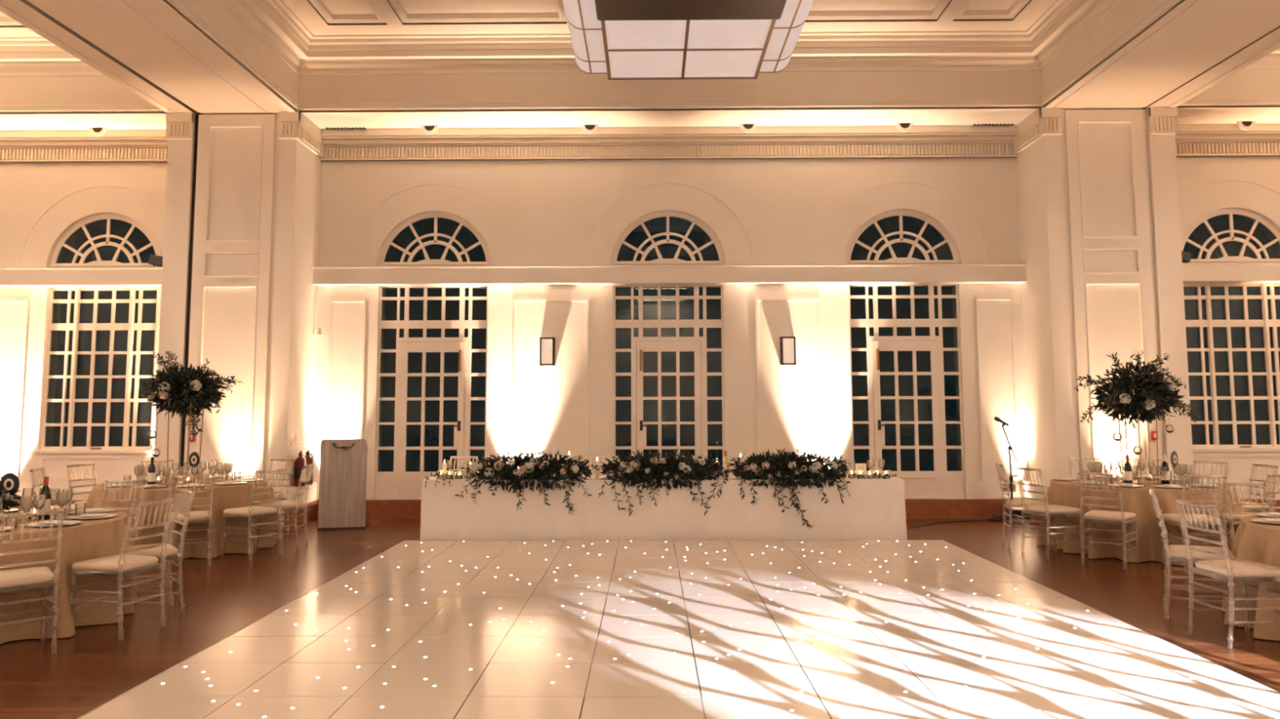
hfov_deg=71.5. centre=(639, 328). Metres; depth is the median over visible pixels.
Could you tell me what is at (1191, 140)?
crown molding
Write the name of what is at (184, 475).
wine glass
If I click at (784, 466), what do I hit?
floral arrangement
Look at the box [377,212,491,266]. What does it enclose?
window
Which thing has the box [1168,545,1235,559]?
seat cushion
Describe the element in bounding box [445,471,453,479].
votive candle
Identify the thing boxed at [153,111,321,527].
pillar
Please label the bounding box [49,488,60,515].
wine glass
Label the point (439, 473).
leafy sprig
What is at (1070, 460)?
chair
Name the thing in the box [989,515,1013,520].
cable coil
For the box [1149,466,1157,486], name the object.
wine glass
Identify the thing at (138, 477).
water glass
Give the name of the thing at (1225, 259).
window
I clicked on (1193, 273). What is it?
ledge
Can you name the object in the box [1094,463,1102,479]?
wine glass
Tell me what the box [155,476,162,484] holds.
votive candle
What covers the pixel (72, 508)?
charger plate
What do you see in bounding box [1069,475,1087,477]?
napkin
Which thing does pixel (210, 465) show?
wine glass
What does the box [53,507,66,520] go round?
water glass
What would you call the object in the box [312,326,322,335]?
light
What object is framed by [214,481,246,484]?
charger plate
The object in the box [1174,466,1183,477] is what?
wine glass
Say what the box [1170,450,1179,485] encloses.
table number
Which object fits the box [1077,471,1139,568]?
chair
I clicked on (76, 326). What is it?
window
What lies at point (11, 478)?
table number
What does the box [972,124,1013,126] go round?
ceiling vent
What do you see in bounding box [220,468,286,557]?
chair
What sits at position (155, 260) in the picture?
floodlight
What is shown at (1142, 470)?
wine glass
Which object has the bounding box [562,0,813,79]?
chandelier
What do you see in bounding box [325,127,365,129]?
ceiling vent
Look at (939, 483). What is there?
door
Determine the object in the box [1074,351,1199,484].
flower arrangement
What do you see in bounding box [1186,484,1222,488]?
charger plate
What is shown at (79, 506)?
seat cushion
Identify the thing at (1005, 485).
box
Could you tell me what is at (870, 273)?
ledge
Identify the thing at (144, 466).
wine glass
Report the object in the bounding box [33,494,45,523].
wine glass
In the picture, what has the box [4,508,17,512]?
charger plate
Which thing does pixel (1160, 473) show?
wine glass
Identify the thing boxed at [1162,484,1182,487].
napkin
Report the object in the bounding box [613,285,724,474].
door
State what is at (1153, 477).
votive candle
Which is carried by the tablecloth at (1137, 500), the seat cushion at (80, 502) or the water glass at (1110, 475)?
the water glass at (1110, 475)
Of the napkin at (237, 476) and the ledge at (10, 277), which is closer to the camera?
the napkin at (237, 476)
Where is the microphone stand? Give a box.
[986,416,1030,524]
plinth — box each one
[284,482,317,527]
[1023,481,1049,521]
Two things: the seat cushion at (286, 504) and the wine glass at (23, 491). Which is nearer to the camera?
the wine glass at (23, 491)
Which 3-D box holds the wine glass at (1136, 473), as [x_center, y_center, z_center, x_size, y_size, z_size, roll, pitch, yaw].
[5.119,1.518,9.212,0.076,0.200,0.074,0,-5,1]
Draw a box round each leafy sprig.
[424,471,466,488]
[853,471,897,479]
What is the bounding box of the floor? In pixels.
[0,518,1279,718]
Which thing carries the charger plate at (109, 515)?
on the tablecloth at (87, 540)
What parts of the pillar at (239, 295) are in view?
panel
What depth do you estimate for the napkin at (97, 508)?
6.94 m
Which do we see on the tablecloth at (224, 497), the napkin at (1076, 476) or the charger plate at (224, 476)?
the charger plate at (224, 476)
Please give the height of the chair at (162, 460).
0.892 m
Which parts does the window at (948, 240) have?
rail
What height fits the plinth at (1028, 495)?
0.500 m
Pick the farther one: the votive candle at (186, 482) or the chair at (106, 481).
the votive candle at (186, 482)
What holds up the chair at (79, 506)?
on the floor
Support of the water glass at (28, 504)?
on the tablecloth at (87, 540)
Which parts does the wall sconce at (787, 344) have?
opal glass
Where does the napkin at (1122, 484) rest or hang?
on the charger plate at (1115, 485)
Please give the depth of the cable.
11.71 m
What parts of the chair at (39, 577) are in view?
seat frame, cross rail, cross rail, cross rail, rail, leg, leg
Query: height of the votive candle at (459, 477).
0.090 m
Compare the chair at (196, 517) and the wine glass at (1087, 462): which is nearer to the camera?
the chair at (196, 517)
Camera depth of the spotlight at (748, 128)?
12.41 m
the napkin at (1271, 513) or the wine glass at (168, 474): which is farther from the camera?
the wine glass at (168, 474)
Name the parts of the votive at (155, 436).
globe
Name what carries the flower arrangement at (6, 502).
on the tablecloth at (87, 540)
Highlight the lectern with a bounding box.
[317,439,368,529]
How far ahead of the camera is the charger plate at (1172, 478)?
9.69 m
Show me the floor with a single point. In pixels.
(418, 629)
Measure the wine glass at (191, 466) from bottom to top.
0.200 m
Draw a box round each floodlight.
[147,254,162,266]
[1181,251,1191,262]
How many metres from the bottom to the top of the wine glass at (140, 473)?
0.200 m
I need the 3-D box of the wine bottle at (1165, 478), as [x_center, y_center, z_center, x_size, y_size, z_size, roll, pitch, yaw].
[5.400,1.455,9.150,0.075,0.314,0.074,0,-5,1]
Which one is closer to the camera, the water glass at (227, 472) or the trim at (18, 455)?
the water glass at (227, 472)
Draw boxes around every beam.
[0,0,296,113]
[1044,0,1279,108]
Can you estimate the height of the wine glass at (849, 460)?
0.200 m
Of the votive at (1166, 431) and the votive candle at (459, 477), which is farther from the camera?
the votive candle at (459, 477)
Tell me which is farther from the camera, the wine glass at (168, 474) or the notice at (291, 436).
the notice at (291, 436)
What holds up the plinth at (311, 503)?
attached to the pillar at (239, 295)
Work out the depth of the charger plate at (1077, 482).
9.35 m
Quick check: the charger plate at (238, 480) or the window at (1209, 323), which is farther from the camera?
the window at (1209, 323)
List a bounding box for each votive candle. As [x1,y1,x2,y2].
[28,508,38,519]
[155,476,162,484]
[177,474,185,480]
[184,476,192,484]
[206,474,214,481]
[436,470,444,479]
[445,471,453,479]
[455,471,462,479]
[466,471,473,478]
[848,470,855,478]
[856,470,863,478]
[866,470,873,479]
[873,470,880,478]
[882,470,889,478]
[1110,473,1118,480]
[1146,474,1154,480]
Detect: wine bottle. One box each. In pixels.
[38,476,51,519]
[146,456,155,487]
[722,450,728,477]
[870,455,876,474]
[1124,455,1133,485]
[1160,454,1169,484]
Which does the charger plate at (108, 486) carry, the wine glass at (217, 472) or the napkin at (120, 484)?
the napkin at (120, 484)
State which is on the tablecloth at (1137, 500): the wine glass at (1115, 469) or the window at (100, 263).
the wine glass at (1115, 469)
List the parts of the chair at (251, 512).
leg, seat frame, leg, leg, cross rail, cross rail, cross rail, rail, leg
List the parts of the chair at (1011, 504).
leg, leg, seat frame, leg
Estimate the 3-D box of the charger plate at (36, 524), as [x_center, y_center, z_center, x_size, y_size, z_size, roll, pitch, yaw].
[-4.091,1.366,6.222,0.320,0.016,0.320,-2,-5,21]
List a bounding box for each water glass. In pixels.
[5,512,17,528]
[17,500,29,513]
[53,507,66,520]
[60,500,71,513]
[75,502,86,515]
[136,472,143,482]
[137,476,145,485]
[164,476,173,487]
[222,471,228,479]
[1104,475,1111,484]
[1137,476,1145,486]
[1173,476,1182,485]
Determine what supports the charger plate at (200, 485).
on the tablecloth at (224, 497)
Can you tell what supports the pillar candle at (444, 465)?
on the tablecloth at (875, 508)
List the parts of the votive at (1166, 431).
globe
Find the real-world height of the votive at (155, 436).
0.356 m
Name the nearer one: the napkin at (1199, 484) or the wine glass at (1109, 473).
the napkin at (1199, 484)
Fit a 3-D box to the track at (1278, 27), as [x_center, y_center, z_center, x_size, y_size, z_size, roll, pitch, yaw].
[6.589,-3.605,4.038,0.025,0.016,15.550,0,-5,1]
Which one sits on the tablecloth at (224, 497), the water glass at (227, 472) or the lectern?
the water glass at (227, 472)
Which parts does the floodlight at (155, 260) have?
glass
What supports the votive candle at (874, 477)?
on the tablecloth at (875, 508)
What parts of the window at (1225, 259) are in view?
rail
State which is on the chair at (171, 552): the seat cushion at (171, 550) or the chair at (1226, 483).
the seat cushion at (171, 550)
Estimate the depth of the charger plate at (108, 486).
9.30 m
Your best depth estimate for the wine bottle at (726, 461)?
10.58 m
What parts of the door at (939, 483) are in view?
handle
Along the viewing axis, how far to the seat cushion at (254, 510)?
9.15 m
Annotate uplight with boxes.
[1014,510,1029,519]
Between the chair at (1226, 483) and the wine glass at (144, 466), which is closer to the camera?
the chair at (1226, 483)
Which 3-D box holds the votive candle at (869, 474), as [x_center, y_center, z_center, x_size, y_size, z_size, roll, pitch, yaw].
[2.673,1.693,10.341,0.091,0.090,0.089,0,-5,1]
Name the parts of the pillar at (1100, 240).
panel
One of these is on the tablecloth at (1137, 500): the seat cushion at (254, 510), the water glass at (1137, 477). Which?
the water glass at (1137, 477)
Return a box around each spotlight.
[88,127,106,136]
[421,125,438,134]
[581,124,598,133]
[739,124,756,133]
[896,123,913,131]
[1236,120,1255,129]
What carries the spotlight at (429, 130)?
attached to the ceiling
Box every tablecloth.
[0,508,137,644]
[85,476,282,562]
[420,475,906,540]
[1035,476,1244,565]
[1222,515,1279,640]
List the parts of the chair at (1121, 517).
leg, rail, cross rail, cross rail, cross rail, seat frame, leg, leg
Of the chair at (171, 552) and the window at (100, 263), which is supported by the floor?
the chair at (171, 552)
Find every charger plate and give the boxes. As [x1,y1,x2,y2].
[0,526,13,531]
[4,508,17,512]
[27,520,81,527]
[31,506,77,511]
[66,508,115,514]
[68,513,118,519]
[102,484,136,487]
[131,484,166,488]
[175,484,208,487]
[202,475,230,478]
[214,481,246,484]
[227,476,257,479]
[233,478,264,481]
[1054,478,1084,481]
[1064,475,1094,479]
[1071,481,1103,484]
[1094,475,1121,478]
[1109,484,1144,487]
[1133,475,1161,479]
[1154,484,1190,488]
[1171,478,1204,481]
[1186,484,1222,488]
[1192,481,1224,484]
[1251,518,1279,524]
[1256,512,1279,518]
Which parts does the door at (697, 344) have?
handle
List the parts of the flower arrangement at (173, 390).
rod, rod, rod, rod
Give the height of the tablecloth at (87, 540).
0.699 m
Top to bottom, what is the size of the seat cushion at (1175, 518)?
0.055 m
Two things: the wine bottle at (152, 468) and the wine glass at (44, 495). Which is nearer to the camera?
the wine glass at (44, 495)
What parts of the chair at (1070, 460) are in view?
rail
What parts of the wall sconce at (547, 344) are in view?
opal glass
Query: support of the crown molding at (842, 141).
attached to the wall
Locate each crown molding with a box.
[0,129,168,162]
[296,108,1043,160]
[1174,124,1279,156]
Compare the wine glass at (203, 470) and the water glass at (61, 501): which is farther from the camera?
the wine glass at (203, 470)
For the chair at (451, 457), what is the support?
on the floor
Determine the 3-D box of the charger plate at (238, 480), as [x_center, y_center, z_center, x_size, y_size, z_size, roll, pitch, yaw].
[-4.386,1.700,9.988,0.320,0.016,0.320,1,-5,-15]
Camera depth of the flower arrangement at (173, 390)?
9.70 m
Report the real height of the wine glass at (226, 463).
0.200 m
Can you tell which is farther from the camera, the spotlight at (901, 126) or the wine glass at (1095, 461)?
the spotlight at (901, 126)
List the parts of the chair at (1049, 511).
leg, rail, cross rail, cross rail, cross rail, leg, seat frame, leg, leg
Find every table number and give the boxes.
[0,472,19,521]
[188,452,199,483]
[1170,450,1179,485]
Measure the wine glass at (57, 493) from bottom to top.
0.200 m
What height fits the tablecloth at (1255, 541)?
0.699 m
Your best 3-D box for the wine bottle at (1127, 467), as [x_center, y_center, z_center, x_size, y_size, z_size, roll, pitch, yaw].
[5.010,1.455,9.135,0.075,0.314,0.074,0,-5,1]
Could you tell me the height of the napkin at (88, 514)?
0.012 m
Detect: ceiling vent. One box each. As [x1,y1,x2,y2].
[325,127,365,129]
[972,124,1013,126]
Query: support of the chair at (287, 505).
on the floor
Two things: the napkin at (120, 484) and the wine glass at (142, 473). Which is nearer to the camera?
the napkin at (120, 484)
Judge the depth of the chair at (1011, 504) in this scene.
9.70 m
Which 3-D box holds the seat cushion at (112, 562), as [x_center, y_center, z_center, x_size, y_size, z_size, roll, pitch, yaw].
[-3.610,1.611,6.146,0.399,0.055,0.414,-1,-5,15]
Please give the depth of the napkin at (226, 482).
9.55 m
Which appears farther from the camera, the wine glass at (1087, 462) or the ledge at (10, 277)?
the ledge at (10, 277)
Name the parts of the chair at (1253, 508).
leg, seat frame, cross rail, cross rail, cross rail, rail, leg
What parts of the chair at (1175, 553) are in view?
rail, leg, cross rail, leg, cross rail, seat frame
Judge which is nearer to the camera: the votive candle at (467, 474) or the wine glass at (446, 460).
the votive candle at (467, 474)
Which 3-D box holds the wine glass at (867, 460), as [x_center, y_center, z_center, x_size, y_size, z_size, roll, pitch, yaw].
[2.735,1.658,10.566,0.076,0.200,0.074,0,-5,1]
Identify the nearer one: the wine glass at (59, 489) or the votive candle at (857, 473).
the wine glass at (59, 489)
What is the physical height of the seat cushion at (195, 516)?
0.055 m
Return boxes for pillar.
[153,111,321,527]
[1015,106,1194,484]
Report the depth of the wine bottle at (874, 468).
10.70 m
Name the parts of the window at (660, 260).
rail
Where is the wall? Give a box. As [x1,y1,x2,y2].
[0,156,1279,500]
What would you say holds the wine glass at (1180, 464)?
on the tablecloth at (1137, 500)
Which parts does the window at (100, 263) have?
rail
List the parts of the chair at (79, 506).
leg, rail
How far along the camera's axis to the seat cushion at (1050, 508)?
9.10 m
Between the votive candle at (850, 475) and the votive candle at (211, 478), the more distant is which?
the votive candle at (850, 475)
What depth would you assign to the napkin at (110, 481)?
9.66 m
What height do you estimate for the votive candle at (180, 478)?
0.075 m
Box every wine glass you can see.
[0,497,2,510]
[19,496,32,525]
[21,488,33,515]
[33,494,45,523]
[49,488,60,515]
[55,492,67,520]
[56,490,68,519]
[61,488,72,516]
[133,466,142,476]
[136,465,144,484]
[143,466,147,483]
[156,462,164,480]
[162,466,170,486]
[171,462,178,479]
[178,466,186,477]
[191,466,198,483]
[200,461,207,479]
[208,465,217,475]
[216,464,223,482]
[223,463,231,480]
[225,462,233,481]
[446,460,453,469]
[848,459,855,473]
[866,459,873,471]
[878,459,884,476]
[1087,462,1094,480]
[1088,462,1097,473]
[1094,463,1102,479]
[1095,461,1102,479]
[1103,464,1111,475]
[1110,461,1117,475]
[1119,465,1124,483]
[1132,466,1137,483]
[1137,461,1145,479]
[1146,462,1155,477]
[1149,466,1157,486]
[1159,466,1166,475]
[1171,462,1180,482]
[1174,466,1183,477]
[1177,465,1186,485]
[1179,463,1187,483]
[1183,464,1191,484]
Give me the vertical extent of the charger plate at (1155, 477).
0.016 m
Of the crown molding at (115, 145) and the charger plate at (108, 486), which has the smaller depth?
the charger plate at (108, 486)
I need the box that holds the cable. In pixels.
[906,518,1016,528]
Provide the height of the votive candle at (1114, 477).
0.075 m
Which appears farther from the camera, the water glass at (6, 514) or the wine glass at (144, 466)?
the wine glass at (144, 466)
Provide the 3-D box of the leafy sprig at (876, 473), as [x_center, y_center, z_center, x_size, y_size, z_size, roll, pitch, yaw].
[2.723,1.704,10.305,0.505,0.115,0.134,0,-5,1]
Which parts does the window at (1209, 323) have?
sill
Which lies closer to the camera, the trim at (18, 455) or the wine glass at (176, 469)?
the wine glass at (176, 469)
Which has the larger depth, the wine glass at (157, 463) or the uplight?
the uplight
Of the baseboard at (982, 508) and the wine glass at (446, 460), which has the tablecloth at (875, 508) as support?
the wine glass at (446, 460)
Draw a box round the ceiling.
[0,0,1279,130]
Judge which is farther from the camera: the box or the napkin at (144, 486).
the box
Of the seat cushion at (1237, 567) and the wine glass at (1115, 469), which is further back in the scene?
the wine glass at (1115, 469)
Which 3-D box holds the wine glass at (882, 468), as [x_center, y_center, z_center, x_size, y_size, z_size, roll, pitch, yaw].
[2.896,1.666,10.665,0.076,0.200,0.074,0,-5,1]
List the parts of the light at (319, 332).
plate, lamp shade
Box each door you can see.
[374,286,488,499]
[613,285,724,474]
[848,284,964,499]
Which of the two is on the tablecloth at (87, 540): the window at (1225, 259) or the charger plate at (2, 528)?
the charger plate at (2, 528)
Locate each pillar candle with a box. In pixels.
[442,460,446,478]
[595,457,599,478]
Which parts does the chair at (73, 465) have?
leg, rail, cross rail, cross rail, cross rail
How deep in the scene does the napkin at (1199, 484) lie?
8.97 m
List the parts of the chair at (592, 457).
leg, rail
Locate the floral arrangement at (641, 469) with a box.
[598,448,730,515]
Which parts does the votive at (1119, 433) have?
globe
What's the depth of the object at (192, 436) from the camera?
11.49 m
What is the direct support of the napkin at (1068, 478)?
on the charger plate at (1060, 479)
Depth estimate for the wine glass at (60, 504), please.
6.61 m
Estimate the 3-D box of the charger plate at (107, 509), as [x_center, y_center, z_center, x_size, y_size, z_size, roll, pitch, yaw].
[-4.297,1.432,6.967,0.320,0.016,0.320,-4,-6,38]
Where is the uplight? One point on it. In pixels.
(1016, 512)
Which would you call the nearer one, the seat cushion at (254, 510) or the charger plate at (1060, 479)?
the seat cushion at (254, 510)
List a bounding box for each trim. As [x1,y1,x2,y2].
[0,297,1279,492]
[19,179,1279,266]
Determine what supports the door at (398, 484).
in the wall
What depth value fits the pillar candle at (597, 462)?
10.48 m
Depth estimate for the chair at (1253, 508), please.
9.47 m
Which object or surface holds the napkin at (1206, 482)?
on the charger plate at (1221, 483)
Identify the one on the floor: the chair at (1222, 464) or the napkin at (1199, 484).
the chair at (1222, 464)
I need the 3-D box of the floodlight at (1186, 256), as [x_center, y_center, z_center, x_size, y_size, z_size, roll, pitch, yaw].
[7.546,-0.997,12.401,0.219,0.184,0.146,-1,-5,6]
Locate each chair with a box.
[0,509,64,653]
[29,467,84,508]
[66,463,97,504]
[69,497,174,639]
[98,480,144,579]
[118,488,195,613]
[139,459,175,476]
[162,473,213,567]
[208,458,241,475]
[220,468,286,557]
[256,463,314,549]
[266,458,293,533]
[448,456,477,474]
[484,456,512,464]
[590,456,619,475]
[995,462,1052,549]
[1015,466,1084,557]
[1068,457,1101,475]
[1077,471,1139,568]
[1130,458,1161,475]
[1148,488,1235,618]
[1160,475,1228,572]
[1175,499,1279,648]
[1191,460,1227,482]
[1218,474,1279,551]
[1222,482,1274,549]
[1241,463,1278,512]
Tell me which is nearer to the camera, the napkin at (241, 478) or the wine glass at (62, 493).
the wine glass at (62, 493)
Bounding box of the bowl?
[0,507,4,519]
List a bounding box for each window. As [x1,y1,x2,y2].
[32,287,157,453]
[49,213,159,266]
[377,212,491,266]
[610,211,725,265]
[845,209,959,264]
[1181,208,1279,262]
[1183,283,1279,451]
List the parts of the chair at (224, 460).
rail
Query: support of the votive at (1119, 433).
hanging from the flower arrangement at (1149, 399)
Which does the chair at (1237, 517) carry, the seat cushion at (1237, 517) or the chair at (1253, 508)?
the seat cushion at (1237, 517)
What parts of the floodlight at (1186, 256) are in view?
glass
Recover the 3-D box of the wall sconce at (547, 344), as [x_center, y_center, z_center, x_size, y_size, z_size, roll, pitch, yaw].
[-1.292,0.317,12.420,0.200,0.390,0.130,0,-5,1]
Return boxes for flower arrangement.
[0,484,25,519]
[140,351,242,484]
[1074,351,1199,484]
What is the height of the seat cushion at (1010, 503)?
0.055 m
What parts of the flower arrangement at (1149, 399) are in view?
rod, rod, rod, rod, rod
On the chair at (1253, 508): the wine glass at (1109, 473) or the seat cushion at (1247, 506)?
the seat cushion at (1247, 506)
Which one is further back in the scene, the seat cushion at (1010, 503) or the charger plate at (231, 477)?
the charger plate at (231, 477)
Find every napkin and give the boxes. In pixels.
[39,520,71,524]
[50,506,67,510]
[76,507,106,511]
[77,513,108,516]
[107,480,128,482]
[109,483,131,485]
[139,484,158,487]
[186,483,199,485]
[221,480,240,483]
[233,475,252,477]
[240,478,258,479]
[1061,477,1079,479]
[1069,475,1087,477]
[1077,480,1097,483]
[1119,483,1133,485]
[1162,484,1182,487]
[1192,483,1216,486]
[1199,480,1221,483]
[1261,518,1279,521]
[1265,511,1279,515]
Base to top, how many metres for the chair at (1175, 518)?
0.892 m
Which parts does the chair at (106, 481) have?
leg, cross rail, rail, cross rail, leg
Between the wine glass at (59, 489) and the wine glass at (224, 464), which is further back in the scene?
the wine glass at (224, 464)
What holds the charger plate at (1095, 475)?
on the tablecloth at (1137, 500)
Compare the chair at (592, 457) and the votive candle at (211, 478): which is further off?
the chair at (592, 457)
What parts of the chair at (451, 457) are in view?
leg, cross rail, rail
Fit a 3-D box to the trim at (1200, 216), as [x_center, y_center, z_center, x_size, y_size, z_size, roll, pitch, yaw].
[0.372,-1.483,12.620,18.422,1.215,0.012,0,-5,1]
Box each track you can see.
[19,0,200,114]
[1142,26,1279,109]
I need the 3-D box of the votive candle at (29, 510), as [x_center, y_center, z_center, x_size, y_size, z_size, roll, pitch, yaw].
[-4.494,1.371,6.602,0.076,0.075,0.074,0,-5,1]
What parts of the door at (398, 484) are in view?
handle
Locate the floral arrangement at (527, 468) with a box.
[454,449,599,515]
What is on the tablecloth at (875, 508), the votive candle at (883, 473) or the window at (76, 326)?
the votive candle at (883, 473)
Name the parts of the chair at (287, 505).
leg, seat frame, leg, rail, leg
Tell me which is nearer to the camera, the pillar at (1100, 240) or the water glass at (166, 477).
the water glass at (166, 477)
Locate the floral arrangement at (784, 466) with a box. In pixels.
[725,448,850,529]
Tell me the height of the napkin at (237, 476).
0.012 m
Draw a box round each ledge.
[0,266,162,287]
[312,263,1026,285]
[1182,262,1279,283]
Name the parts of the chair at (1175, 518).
leg, leg, seat frame, cross rail, rail, cross rail, leg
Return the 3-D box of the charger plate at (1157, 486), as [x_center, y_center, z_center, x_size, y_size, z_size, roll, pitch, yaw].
[5.325,1.583,8.899,0.320,0.016,0.320,0,-5,3]
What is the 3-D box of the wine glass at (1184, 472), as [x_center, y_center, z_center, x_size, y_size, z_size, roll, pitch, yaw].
[5.629,1.520,9.238,0.076,0.200,0.074,0,-5,1]
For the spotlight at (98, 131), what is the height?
0.118 m
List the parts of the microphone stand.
leg, leg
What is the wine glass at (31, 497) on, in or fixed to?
on the tablecloth at (87, 540)
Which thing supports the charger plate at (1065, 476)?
on the tablecloth at (1137, 500)
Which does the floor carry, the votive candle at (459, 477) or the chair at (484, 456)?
the chair at (484, 456)
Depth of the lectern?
11.26 m
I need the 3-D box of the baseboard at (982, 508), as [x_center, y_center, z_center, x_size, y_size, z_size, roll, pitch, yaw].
[0.399,2.479,12.241,9.917,0.255,0.070,0,-5,1]
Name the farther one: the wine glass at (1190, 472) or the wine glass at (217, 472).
the wine glass at (217, 472)
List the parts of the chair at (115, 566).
leg, seat frame, leg, cross rail, cross rail, cross rail, rail, leg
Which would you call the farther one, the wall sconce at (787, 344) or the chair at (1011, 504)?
the wall sconce at (787, 344)
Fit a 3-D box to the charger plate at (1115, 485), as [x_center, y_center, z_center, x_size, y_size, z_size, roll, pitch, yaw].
[4.943,1.596,9.042,0.320,0.016,0.320,-4,-6,38]
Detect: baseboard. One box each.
[7,500,85,509]
[316,498,1024,519]
[1240,498,1279,513]
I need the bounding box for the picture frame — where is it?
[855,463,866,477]
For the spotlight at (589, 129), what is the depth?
12.43 m
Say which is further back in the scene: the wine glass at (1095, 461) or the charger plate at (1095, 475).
the charger plate at (1095, 475)
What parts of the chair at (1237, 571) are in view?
leg, rail, cross rail, cross rail, cross rail, leg, seat frame, leg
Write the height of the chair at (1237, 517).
0.892 m
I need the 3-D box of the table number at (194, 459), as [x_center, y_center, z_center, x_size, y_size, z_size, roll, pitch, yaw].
[-4.767,1.490,9.507,0.172,0.351,0.068,-3,-6,26]
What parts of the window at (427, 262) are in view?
rail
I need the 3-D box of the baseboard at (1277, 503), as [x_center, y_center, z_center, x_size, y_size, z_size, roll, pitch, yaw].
[9.360,2.452,12.147,4.550,0.255,0.070,0,-5,1]
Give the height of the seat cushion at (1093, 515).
0.055 m
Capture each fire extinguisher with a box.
[293,450,306,486]
[305,449,313,484]
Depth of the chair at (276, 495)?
10.96 m
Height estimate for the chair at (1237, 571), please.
0.892 m
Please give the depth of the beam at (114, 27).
9.83 m
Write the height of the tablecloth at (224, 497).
0.699 m
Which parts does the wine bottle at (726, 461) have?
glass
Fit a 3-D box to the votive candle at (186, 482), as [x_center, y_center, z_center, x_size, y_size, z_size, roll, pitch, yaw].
[-4.876,1.637,9.603,0.076,0.075,0.074,0,-5,1]
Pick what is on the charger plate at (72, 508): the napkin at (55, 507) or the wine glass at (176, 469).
the napkin at (55, 507)
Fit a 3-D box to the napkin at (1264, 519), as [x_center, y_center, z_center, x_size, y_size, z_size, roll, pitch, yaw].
[4.449,1.331,6.196,0.180,0.012,0.100,-2,-5,21]
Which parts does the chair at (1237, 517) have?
seat frame, leg, cross rail, cross rail, cross rail, rail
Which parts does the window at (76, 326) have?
sill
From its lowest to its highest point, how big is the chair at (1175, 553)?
0.892 m
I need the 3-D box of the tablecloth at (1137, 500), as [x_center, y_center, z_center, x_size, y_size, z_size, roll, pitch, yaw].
[5.349,1.999,9.543,1.987,0.699,2.052,0,-5,1]
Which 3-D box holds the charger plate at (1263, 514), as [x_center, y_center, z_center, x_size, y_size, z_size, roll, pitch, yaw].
[4.703,1.373,6.512,0.320,0.016,0.320,3,-6,-33]
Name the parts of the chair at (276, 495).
cross rail, cross rail, rail, leg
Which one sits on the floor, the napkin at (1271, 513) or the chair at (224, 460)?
the chair at (224, 460)
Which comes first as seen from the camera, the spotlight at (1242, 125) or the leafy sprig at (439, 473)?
the leafy sprig at (439, 473)
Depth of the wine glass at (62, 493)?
6.77 m
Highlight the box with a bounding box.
[1002,484,1015,491]
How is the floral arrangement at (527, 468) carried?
on the tablecloth at (875, 508)
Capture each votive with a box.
[147,406,156,439]
[151,406,159,457]
[1112,410,1121,441]
[1133,410,1142,454]
[1164,422,1173,433]
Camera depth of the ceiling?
11.81 m
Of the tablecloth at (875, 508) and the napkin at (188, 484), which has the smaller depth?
the napkin at (188, 484)
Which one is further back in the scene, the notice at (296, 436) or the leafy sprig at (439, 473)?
the notice at (296, 436)
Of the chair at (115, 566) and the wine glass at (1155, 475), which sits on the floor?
the chair at (115, 566)
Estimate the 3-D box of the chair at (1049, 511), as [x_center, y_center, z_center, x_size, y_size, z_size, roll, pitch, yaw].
[4.229,1.886,9.223,0.508,0.892,0.428,1,-5,-15]
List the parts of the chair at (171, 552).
seat frame, leg, cross rail, cross rail, cross rail, leg, rail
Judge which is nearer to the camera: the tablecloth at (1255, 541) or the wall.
the tablecloth at (1255, 541)
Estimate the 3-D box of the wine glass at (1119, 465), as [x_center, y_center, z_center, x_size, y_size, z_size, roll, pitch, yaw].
[5.032,1.522,9.254,0.076,0.200,0.074,0,-5,1]
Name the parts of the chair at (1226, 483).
leg, rail, cross rail, cross rail, leg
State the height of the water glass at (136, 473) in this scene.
0.100 m
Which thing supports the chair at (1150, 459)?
on the floor
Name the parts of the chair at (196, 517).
leg, seat frame, cross rail, rail, leg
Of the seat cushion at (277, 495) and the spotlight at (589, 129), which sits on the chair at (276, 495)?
the seat cushion at (277, 495)
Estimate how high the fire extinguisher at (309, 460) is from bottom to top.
0.469 m
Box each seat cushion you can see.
[0,566,54,587]
[50,504,84,508]
[71,554,158,571]
[73,500,87,504]
[118,543,177,556]
[164,511,210,521]
[223,506,276,515]
[257,500,303,508]
[273,493,284,498]
[1005,499,1048,507]
[1026,504,1080,514]
[1084,510,1136,520]
[1160,514,1222,524]
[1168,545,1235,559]
[1195,559,1279,577]
[1218,512,1256,520]
[1241,501,1270,509]
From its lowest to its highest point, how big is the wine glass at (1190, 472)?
0.200 m
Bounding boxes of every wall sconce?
[539,337,555,365]
[779,336,795,364]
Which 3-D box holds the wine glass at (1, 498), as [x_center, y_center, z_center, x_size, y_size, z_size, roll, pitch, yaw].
[-4.445,1.267,6.137,0.076,0.200,0.074,0,-5,1]
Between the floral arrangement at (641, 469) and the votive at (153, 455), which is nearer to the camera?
the votive at (153, 455)
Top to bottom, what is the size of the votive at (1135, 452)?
0.486 m
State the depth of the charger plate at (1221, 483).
9.32 m
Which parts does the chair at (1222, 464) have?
rail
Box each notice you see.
[289,435,293,445]
[294,434,297,445]

